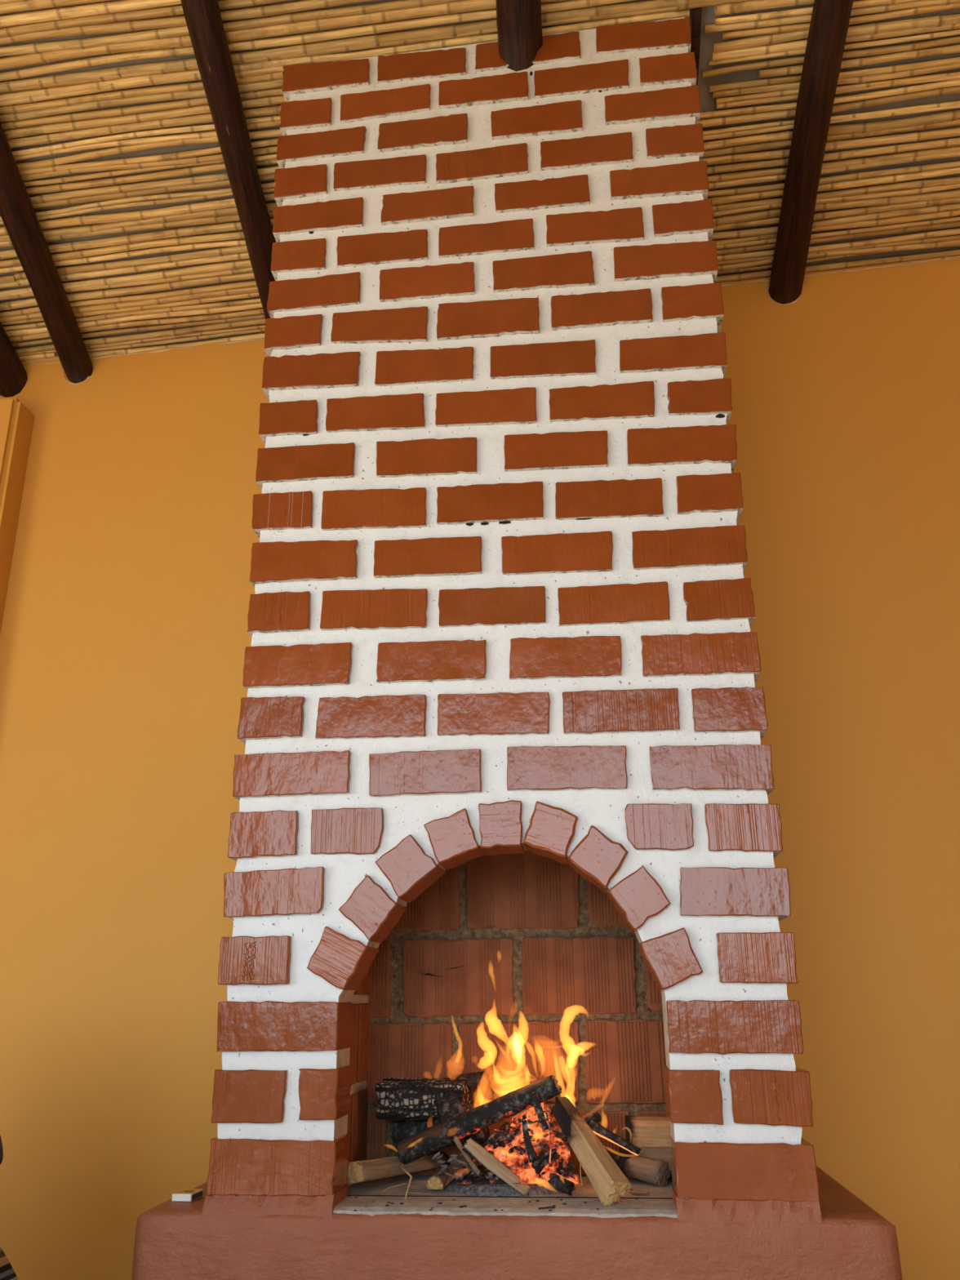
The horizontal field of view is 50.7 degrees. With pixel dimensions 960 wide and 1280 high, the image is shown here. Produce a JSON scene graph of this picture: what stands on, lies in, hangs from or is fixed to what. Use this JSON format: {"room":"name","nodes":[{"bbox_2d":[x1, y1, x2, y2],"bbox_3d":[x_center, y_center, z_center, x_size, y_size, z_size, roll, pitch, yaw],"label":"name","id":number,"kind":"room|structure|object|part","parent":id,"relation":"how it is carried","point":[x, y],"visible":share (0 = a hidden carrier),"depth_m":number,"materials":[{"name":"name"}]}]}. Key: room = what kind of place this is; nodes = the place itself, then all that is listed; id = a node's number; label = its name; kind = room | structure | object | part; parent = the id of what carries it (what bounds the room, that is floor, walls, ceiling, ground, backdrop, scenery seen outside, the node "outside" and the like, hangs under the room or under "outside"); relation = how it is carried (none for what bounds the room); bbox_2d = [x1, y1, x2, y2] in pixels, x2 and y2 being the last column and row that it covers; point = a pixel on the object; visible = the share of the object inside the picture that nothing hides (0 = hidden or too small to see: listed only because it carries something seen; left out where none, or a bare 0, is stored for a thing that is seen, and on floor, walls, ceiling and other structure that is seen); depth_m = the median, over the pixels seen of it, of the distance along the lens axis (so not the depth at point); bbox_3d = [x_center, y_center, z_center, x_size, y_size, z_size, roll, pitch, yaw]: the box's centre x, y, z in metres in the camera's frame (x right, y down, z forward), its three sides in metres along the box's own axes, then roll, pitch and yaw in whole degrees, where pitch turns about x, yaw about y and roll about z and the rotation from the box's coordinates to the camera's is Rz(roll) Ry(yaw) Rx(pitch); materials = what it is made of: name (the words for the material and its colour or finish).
{"room":"living room","nodes":[
{"label":"living room","id":0,"kind":"room"},
{"bbox_2d":[0,257,959,1279],"bbox_3d":[-0.006,0.292,3.065,6.354,3.107,0.228,-3,-20,7],"label":"wall","id":1,"kind":"structure","parent":0,"point":[124,636],"depth_m":2.96,"materials":[{"name":"paint"}]},
{"bbox_2d":[0,397,34,634],"bbox_3d":[-1.790,0.523,3.138,0.508,2.755,0.285,-3,-20,6],"label":"trim","id":2,"kind":"structure","parent":1,"relation":"attached to","point":[16,421],"depth_m":3.38,"materials":[{"name":"paint"}]},
{"bbox_2d":[0,0,959,364],"bbox_3d":[-0.365,-3.161,1.060,6.752,2.586,6.470,-3,-20,6],"label":"ceiling","id":3,"kind":"structure","parent":0,"point":[106,120],"depth_m":2.98,"materials":[{"name":"wicker"}]},
{"bbox_2d":[0,321,27,397],"bbox_3d":[-1.991,-2.880,1.221,0.135,2.311,6.073,-3,-20,6],"label":"rafter","id":4,"kind":"object","parent":3,"relation":"attached to","point":[13,375],"visible":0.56,"depth_m":3.52,"materials":[{"name":"brown wood"}]},
{"bbox_2d":[0,121,93,383],"bbox_3d":[-1.507,-2.931,1.163,0.110,2.271,6.047,-1,-19,1],"label":"rafter","id":5,"kind":"object","parent":3,"relation":"attached to","point":[17,213],"visible":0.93,"depth_m":3.24,"materials":[{"name":"brown wood"}]},
{"bbox_2d":[180,0,275,319],"bbox_3d":[-0.878,-2.989,1.104,0.104,2.263,6.016,-2,-19,3],"label":"rafter","id":6,"kind":"object","parent":3,"relation":"attached to","point":[203,20],"visible":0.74,"depth_m":2.90,"materials":[{"name":"brown wood"}]},
{"bbox_2d":[495,0,542,71],"bbox_3d":[-0.085,-3.316,0.686,0.146,1.994,5.195,-2,-20,4],"label":"rafter","id":7,"kind":"object","parent":3,"relation":"attached to","point":[519,24],"visible":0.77,"depth_m":2.68,"materials":[{"name":"brown wood"}]},
{"bbox_2d":[768,0,853,304],"bbox_3d":[0.748,-3.108,0.943,0.112,2.260,5.991,-2,-20,4],"label":"rafter","id":8,"kind":"object","parent":3,"relation":"attached to","point":[830,19],"visible":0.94,"depth_m":2.92,"materials":[{"name":"brown wood"}]},
{"bbox_3d":[-0.311,0.837,-0.245,6.750,0.120,6.700,-3,-20,6],"label":"floor","id":9,"kind":"structure","parent":0,"visible":0},
{"bbox_2d":[0,1135,18,1279],"bbox_3d":[-1.271,1.034,1.696,0.860,0.820,1.060,-3,-20,6],"label":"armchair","id":10,"kind":"object","parent":9,"relation":"on","point":[6,1271],"visible":1,"depth_m":2.01,"materials":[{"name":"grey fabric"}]},
{"bbox_3d":[-1.108,0.937,1.754,0.109,0.083,0.860,-3,-20,6],"label":"armrest","id":11,"kind":"part","parent":10,"relation":"part of","materials":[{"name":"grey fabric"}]},
{"bbox_2d":[0,1246,18,1279],"bbox_3d":[-1.259,1.164,1.696,0.672,0.166,0.750,-3,-20,6],"label":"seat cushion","id":12,"kind":"object","parent":10,"relation":"on","point":[6,1271],"depth_m":2.01,"materials":[{"name":"fabric"}]},
{"bbox_2d":[131,17,902,1279],"bbox_3d":[0.071,0.024,2.609,1.373,3.306,0.822,-3,-20,6],"label":"fireplace","id":13,"kind":"object","parent":9,"relation":"on","point":[503,780],"visible":0.95,"depth_m":2.23,"materials":[{"name":"red brick"}]},
{"bbox_2d":[171,1188,203,1201],"bbox_3d":[-0.578,1.098,2.003,0.042,0.014,0.060,-3,-20,6],"label":"matchbox","id":14,"kind":"object","parent":13,"relation":"on","point":[185,1194],"visible":1,"depth_m":1.98},
{"bbox_3d":[-0.578,1.092,2.005,0.038,0.001,0.056,-3,-20,8],"label":"label panel","id":15,"kind":"part","parent":14,"relation":"part of","materials":[{"name":"yellow paper"}]},
{"bbox_2d":[377,1182,405,1195],"bbox_3d":[-0.172,1.071,1.975,0.057,0.024,0.002,-7,-20,17],"label":"straw","id":16,"kind":"object","parent":13,"relation":"on","point":[404,1183],"visible":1,"depth_m":1.98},
{"bbox_2d":[346,1151,449,1185],"bbox_3d":[-0.167,1.090,2.099,0.060,0.047,0.285,-15,-24,36],"label":"log","id":17,"kind":"object","parent":13,"relation":"on","point":[364,1171],"visible":0.87,"depth_m":2.04,"materials":[{"name":"brown wood"}]},
{"bbox_2d":[391,1118,489,1149],"bbox_3d":[-0.085,1.047,2.168,0.206,0.083,0.068,-4,-20,9],"label":"log","id":18,"kind":"object","parent":17,"relation":"on","point":[402,1129],"visible":0.3,"depth_m":2.15,"materials":[{"name":"brown wood"}]},
{"bbox_2d":[374,1077,471,1120],"bbox_3d":[-0.121,0.982,2.167,0.194,0.082,0.080,-4,-20,9],"label":"log","id":19,"kind":"object","parent":18,"relation":"on","point":[406,1099],"visible":0.89,"depth_m":2.14,"materials":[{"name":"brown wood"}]},
{"bbox_2d":[452,1071,491,1087],"bbox_3d":[-0.020,0.954,2.198,0.082,0.036,0.043,-6,-20,14],"label":"chunk","id":20,"kind":"object","parent":19,"relation":"on","point":[478,1078],"visible":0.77,"depth_m":2.18,"materials":[{"name":"black wood"}]},
{"bbox_2d":[395,1075,561,1164],"bbox_3d":[-0.010,0.976,2.055,0.356,0.176,0.078,-7,-20,17],"label":"log","id":21,"kind":"object","parent":17,"relation":"on","point":[411,1148],"depth_m":2.05,"materials":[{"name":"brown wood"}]},
{"bbox_2d":[433,1093,463,1124],"bbox_3d":[-0.063,0.981,2.106,0.067,0.073,0.060,2,-20,-6],"label":"stub","id":22,"kind":"object","parent":21,"relation":"on","point":[448,1107],"visible":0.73,"depth_m":2.08,"materials":[{"name":"grey wood"}]},
{"bbox_3d":[0.115,0.927,1.994,0.038,0.070,0.013,-8,-21,19],"label":"bark strip","id":23,"kind":"part","parent":21,"relation":"part of","materials":[{"name":"black wood"}]},
{"bbox_2d":[399,1164,412,1199],"bbox_3d":[-0.143,1.055,1.972,0.020,0.050,0.082,4,-20,-12],"label":"straw","id":24,"kind":"object","parent":13,"relation":"on","point":[400,1166],"visible":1,"depth_m":1.96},
{"bbox_2d":[408,1191,427,1194],"bbox_3d":[-0.121,1.089,1.995,0.039,0.002,0.017,5,-20,-15],"label":"straw","id":25,"kind":"object","parent":13,"relation":"on","point":[425,1191],"visible":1,"depth_m":1.99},
{"bbox_2d":[431,1151,439,1159],"bbox_3d":[-0.087,1.026,2.014,0.017,0.016,0.015,2,-20,-8],"label":"flake","id":26,"kind":"object","parent":13,"relation":"on","point":[436,1155],"visible":1,"depth_m":2.01,"materials":[{"name":"grey wood"}]},
{"bbox_2d":[426,1168,449,1190],"bbox_3d":[-0.083,1.082,2.035,0.035,0.030,0.075,-5,-20,12],"label":"stick","id":27,"kind":"object","parent":13,"relation":"on","point":[437,1181],"visible":0.82,"depth_m":2.00,"materials":[{"name":"brown wood"}]},
{"bbox_2d":[438,1165,446,1174],"bbox_3d":[-0.075,1.056,2.017,0.018,0.018,0.019,11,-23,-30],"label":"flake","id":28,"kind":"object","parent":27,"relation":"on","point":[442,1170],"visible":1,"depth_m":2.01,"materials":[{"name":"grey wood"}]},
{"bbox_2d":[436,1159,445,1163],"bbox_3d":[-0.079,1.041,2.022,0.015,0.007,0.017,16,-25,-39],"label":"flake","id":29,"kind":"object","parent":28,"relation":"on","point":[440,1161],"visible":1,"depth_m":2.02,"materials":[{"name":"grey wood"}]},
{"bbox_2d":[444,1172,453,1176],"bbox_3d":[-0.062,1.056,2.002,0.016,0.008,0.012,8,-21,-23],"label":"flake","id":30,"kind":"object","parent":13,"relation":"on","point":[446,1173],"visible":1,"depth_m":2.00,"materials":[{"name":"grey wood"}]},
{"bbox_2d":[447,1156,456,1162],"bbox_3d":[-0.056,1.028,2.005,0.018,0.010,0.015,3,-20,-9],"label":"flake","id":31,"kind":"object","parent":13,"relation":"on","point":[451,1158],"visible":1,"depth_m":2.00,"materials":[{"name":"grey wood"}]},
{"bbox_2d":[443,1183,575,1196],"bbox_3d":[0.060,1.076,2.054,0.272,0.069,0.192,-3,-20,6],"label":"heap","id":32,"kind":"object","parent":13,"relation":"on","point":[476,1189],"visible":0.17,"depth_m":1.98,"materials":[{"name":"grey wood"}]},
{"bbox_2d":[455,1158,466,1164],"bbox_3d":[-0.038,1.032,2.004,0.019,0.010,0.016,-14,-24,34],"label":"flake","id":33,"kind":"object","parent":32,"relation":"on","point":[460,1161],"visible":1,"depth_m":2.00,"materials":[{"name":"grey wood"}]},
{"bbox_2d":[448,1102,579,1184],"bbox_3d":[0.060,1.016,2.045,0.243,0.143,0.168,5,-20,-15],"label":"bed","id":34,"kind":"object","parent":32,"relation":"on","point":[526,1172],"visible":0.61,"depth_m":2.04,"materials":[{"name":"orange wood"}]},
{"bbox_2d":[459,1171,466,1181],"bbox_3d":[-0.034,1.057,1.996,0.014,0.020,0.011,2,-20,-7],"label":"ember","id":35,"kind":"object","parent":34,"relation":"on","point":[463,1175],"visible":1,"depth_m":1.99},
{"bbox_2d":[453,1135,480,1176],"bbox_3d":[-0.025,1.025,2.014,0.059,0.069,0.012,-8,-21,21],"label":"bark","id":36,"kind":"object","parent":34,"relation":"on","point":[456,1140],"visible":0.93,"depth_m":2.02,"materials":[{"name":"brown wood"}]},
{"bbox_2d":[486,1140,493,1144],"bbox_3d":[0.024,1.018,2.052,0.026,0.009,0.012,8,-21,-22],"label":"ember","id":37,"kind":"object","parent":34,"relation":"on","point":[490,1142],"visible":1,"depth_m":2.05},
{"bbox_2d":[489,1137,501,1146],"bbox_3d":[0.032,1.018,2.053,0.026,0.019,0.010,11,-23,-30],"label":"ember","id":38,"kind":"object","parent":34,"relation":"on","point":[492,1140],"visible":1,"depth_m":2.05},
{"bbox_2d":[462,1137,531,1195],"bbox_3d":[0.032,1.030,1.979,0.136,0.104,0.020,0,-19,-2],"label":"stick","id":39,"kind":"object","parent":34,"relation":"on","point":[479,1153],"visible":1,"depth_m":1.98,"materials":[{"name":"brown wood"}]},
{"bbox_2d":[493,1137,500,1148],"bbox_3d":[0.034,1.021,2.054,0.013,0.019,0.022,-7,-20,17],"label":"ember","id":40,"kind":"object","parent":34,"relation":"on","point":[495,1145],"visible":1,"depth_m":2.05},
{"bbox_2d":[493,1128,506,1133],"bbox_3d":[0.043,1.006,2.070,0.029,0.011,0.010,3,-20,-10],"label":"ember","id":41,"kind":"object","parent":34,"relation":"on","point":[500,1131],"visible":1,"depth_m":2.07},
{"bbox_2d":[500,1140,506,1147],"bbox_3d":[0.047,1.021,2.050,0.010,0.014,0.017,-4,-20,10],"label":"ember","id":42,"kind":"object","parent":34,"relation":"on","point":[503,1144],"visible":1,"depth_m":2.04},
{"bbox_2d":[502,1132,515,1140],"bbox_3d":[0.061,1.013,2.068,0.035,0.017,0.011,5,-20,-15],"label":"ember","id":43,"kind":"object","parent":34,"relation":"on","point":[508,1135],"visible":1,"depth_m":2.06},
{"bbox_2d":[506,1118,513,1131],"bbox_3d":[0.060,0.998,2.084,0.009,0.024,0.023,-15,-24,35],"label":"ember","id":44,"kind":"object","parent":34,"relation":"on","point":[511,1121],"visible":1,"depth_m":2.08},
{"bbox_2d":[507,1146,514,1154],"bbox_3d":[0.062,1.024,2.032,0.014,0.015,0.021,-6,-20,14],"label":"ember","id":45,"kind":"object","parent":34,"relation":"on","point":[511,1150],"visible":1,"depth_m":2.02},
{"bbox_2d":[504,1120,517,1128],"bbox_3d":[0.066,1.000,2.089,0.018,0.012,0.042,9,-22,-26],"label":"ember","id":46,"kind":"object","parent":34,"relation":"on","point":[507,1122],"visible":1,"depth_m":2.08},
{"bbox_2d":[513,1146,525,1153],"bbox_3d":[0.079,1.025,2.037,0.033,0.013,0.011,-8,-21,21],"label":"ember","id":47,"kind":"object","parent":34,"relation":"on","point":[520,1148],"visible":0.97,"depth_m":2.03},
{"bbox_2d":[517,1116,522,1122],"bbox_3d":[0.083,0.992,2.093,0.011,0.010,0.030,-7,-20,17],"label":"ember","id":48,"kind":"object","parent":34,"relation":"on","point":[519,1119],"visible":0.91,"depth_m":2.09},
{"bbox_2d":[518,1137,524,1144],"bbox_3d":[0.086,1.016,2.054,0.014,0.012,0.021,7,-21,-20],"label":"ember","id":49,"kind":"object","parent":34,"relation":"on","point":[521,1140],"visible":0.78,"depth_m":2.05},
{"bbox_2d":[522,1113,526,1119],"bbox_3d":[0.092,0.992,2.105,0.009,0.013,0.028,-6,-20,14],"label":"ember","id":50,"kind":"object","parent":34,"relation":"on","point":[524,1116],"visible":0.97,"depth_m":2.10},
{"bbox_2d":[526,1120,533,1124],"bbox_3d":[0.101,0.993,2.086,0.024,0.008,0.012,-19,-26,41],"label":"ember","id":51,"kind":"object","parent":34,"relation":"on","point":[528,1122],"visible":0.66,"depth_m":2.08},
{"bbox_2d":[522,1135,539,1141],"bbox_3d":[0.105,1.015,2.060,0.040,0.012,0.013,5,-20,-14],"label":"ember","id":52,"kind":"object","parent":34,"relation":"on","point":[532,1138],"visible":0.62,"depth_m":2.06},
{"bbox_2d":[533,1174,542,1181],"bbox_3d":[0.110,1.048,1.972,0.017,0.014,0.011,12,-23,-31],"label":"ember","id":53,"kind":"object","parent":34,"relation":"on","point":[536,1177],"visible":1,"depth_m":1.97},
{"bbox_2d":[541,1133,548,1137],"bbox_3d":[0.134,1.008,2.061,0.023,0.008,0.009,9,-22,-25],"label":"ember","id":54,"kind":"object","parent":34,"relation":"on","point":[544,1135],"visible":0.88,"depth_m":2.06},
{"bbox_2d":[530,1147,559,1174],"bbox_3d":[0.129,1.019,1.978,0.058,0.045,0.023,3,-20,-11],"label":"lump","id":55,"kind":"object","parent":34,"relation":"on","point":[543,1160],"visible":0.98,"depth_m":1.97,"materials":[{"name":"black wood"}]},
{"bbox_2d":[521,1120,537,1163],"bbox_3d":[0.096,0.985,1.988,0.011,0.075,0.044,15,-25,-37],"label":"spike","id":56,"kind":"object","parent":55,"relation":"on","point":[531,1154],"visible":1,"depth_m":1.98,"materials":[{"name":"black wood"}]},
{"bbox_2d":[562,1160,567,1167],"bbox_3d":[0.168,1.032,1.996,0.010,0.013,0.012,1,-20,-5],"label":"ember","id":57,"kind":"object","parent":34,"relation":"on","point":[565,1163],"visible":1,"depth_m":1.99},
{"bbox_2d":[560,1168,573,1174],"bbox_3d":[0.169,1.037,1.975,0.011,0.009,0.033,17,-26,-41],"label":"ember","id":58,"kind":"object","parent":34,"relation":"on","point":[565,1171],"visible":1,"depth_m":1.97},
{"bbox_2d":[568,1172,577,1182],"bbox_3d":[0.181,1.045,1.974,0.008,0.018,0.027,15,-25,-38],"label":"ember","id":59,"kind":"object","parent":34,"relation":"on","point":[573,1176],"visible":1,"depth_m":1.97},
{"bbox_2d":[537,1205,555,1209],"bbox_3d":[0.120,1.028,1.834,0.036,0.003,0.009,5,-20,-18],"label":"flake","id":60,"kind":"object","parent":13,"relation":"on","point":[551,1206],"visible":1,"depth_m":1.83,"materials":[{"name":"brown wood"}]},
{"bbox_2d":[546,1115,574,1195],"bbox_3d":[0.155,0.997,1.963,0.053,0.138,0.030,-13,-23,32],"label":"burnt end","id":61,"kind":"object","parent":13,"relation":"on","point":[556,1182],"depth_m":1.94,"materials":[{"name":"brown wood"}]},
{"bbox_3d":[0.136,0.974,1.973,0.006,0.086,0.011,5,-20,-16],"label":"bark strip","id":62,"kind":"part","parent":61,"relation":"part of","materials":[{"name":"wood"}]},
{"bbox_2d":[551,1096,631,1205],"bbox_3d":[0.208,0.984,1.959,0.047,0.176,0.213,11,-22,-29],"label":"log","id":63,"kind":"object","parent":13,"relation":"on","point":[606,1177],"visible":0.99,"depth_m":1.93,"materials":[{"name":"brown wood"}]},
{"bbox_2d":[579,1160,582,1185],"bbox_3d":[0.190,1.005,1.910,0.003,0.044,0.012,0,-19,-2],"label":"straw","id":64,"kind":"object","parent":63,"relation":"hanging from","point":[580,1160],"visible":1,"depth_m":1.91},
{"bbox_2d":[588,1120,641,1155],"bbox_3d":[0.271,1.008,2.053,0.108,0.064,0.022,-8,-21,19],"label":"stick","id":65,"kind":"object","parent":13,"relation":"in","point":[599,1130],"visible":0.95,"depth_m":2.05,"materials":[{"name":"brown wood"}]},
{"bbox_2d":[583,1111,603,1124],"bbox_3d":[0.228,0.991,2.089,0.053,0.037,0.020,-5,-20,12],"label":"chip","id":66,"kind":"object","parent":65,"relation":"on","point":[596,1116],"visible":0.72,"depth_m":2.08,"materials":[{"name":"brown wood"}]},
{"bbox_2d":[606,1150,670,1186],"bbox_3d":[0.324,1.089,2.089,0.140,0.057,0.048,-17,-25,39],"label":"log","id":67,"kind":"object","parent":13,"relation":"on","point":[656,1172],"visible":0.8,"depth_m":2.06,"materials":[{"name":"brown wood"}]},
{"bbox_2d":[629,1189,649,1194],"bbox_3d":[0.309,1.068,1.959,0.040,0.007,0.019,-10,-21,24],"label":"chip","id":68,"kind":"object","parent":13,"relation":"on","point":[632,1191],"visible":1,"depth_m":1.95,"materials":[{"name":"brown wood"}]},
{"bbox_2d":[618,1146,672,1173],"bbox_3d":[0.346,1.079,2.105,0.115,0.058,0.055,-3,-20,6],"label":"log","id":69,"kind":"object","parent":13,"relation":"on","point":[664,1153],"visible":0.44,"depth_m":2.09,"materials":[{"name":"brown wood"}]},
{"bbox_2d":[624,1115,671,1146],"bbox_3d":[0.357,1.038,2.130,0.105,0.066,0.065,-3,-20,5],"label":"log","id":70,"kind":"object","parent":69,"relation":"on","point":[641,1131],"visible":0.7,"depth_m":2.10,"materials":[{"name":"brown wood"}]}
]}

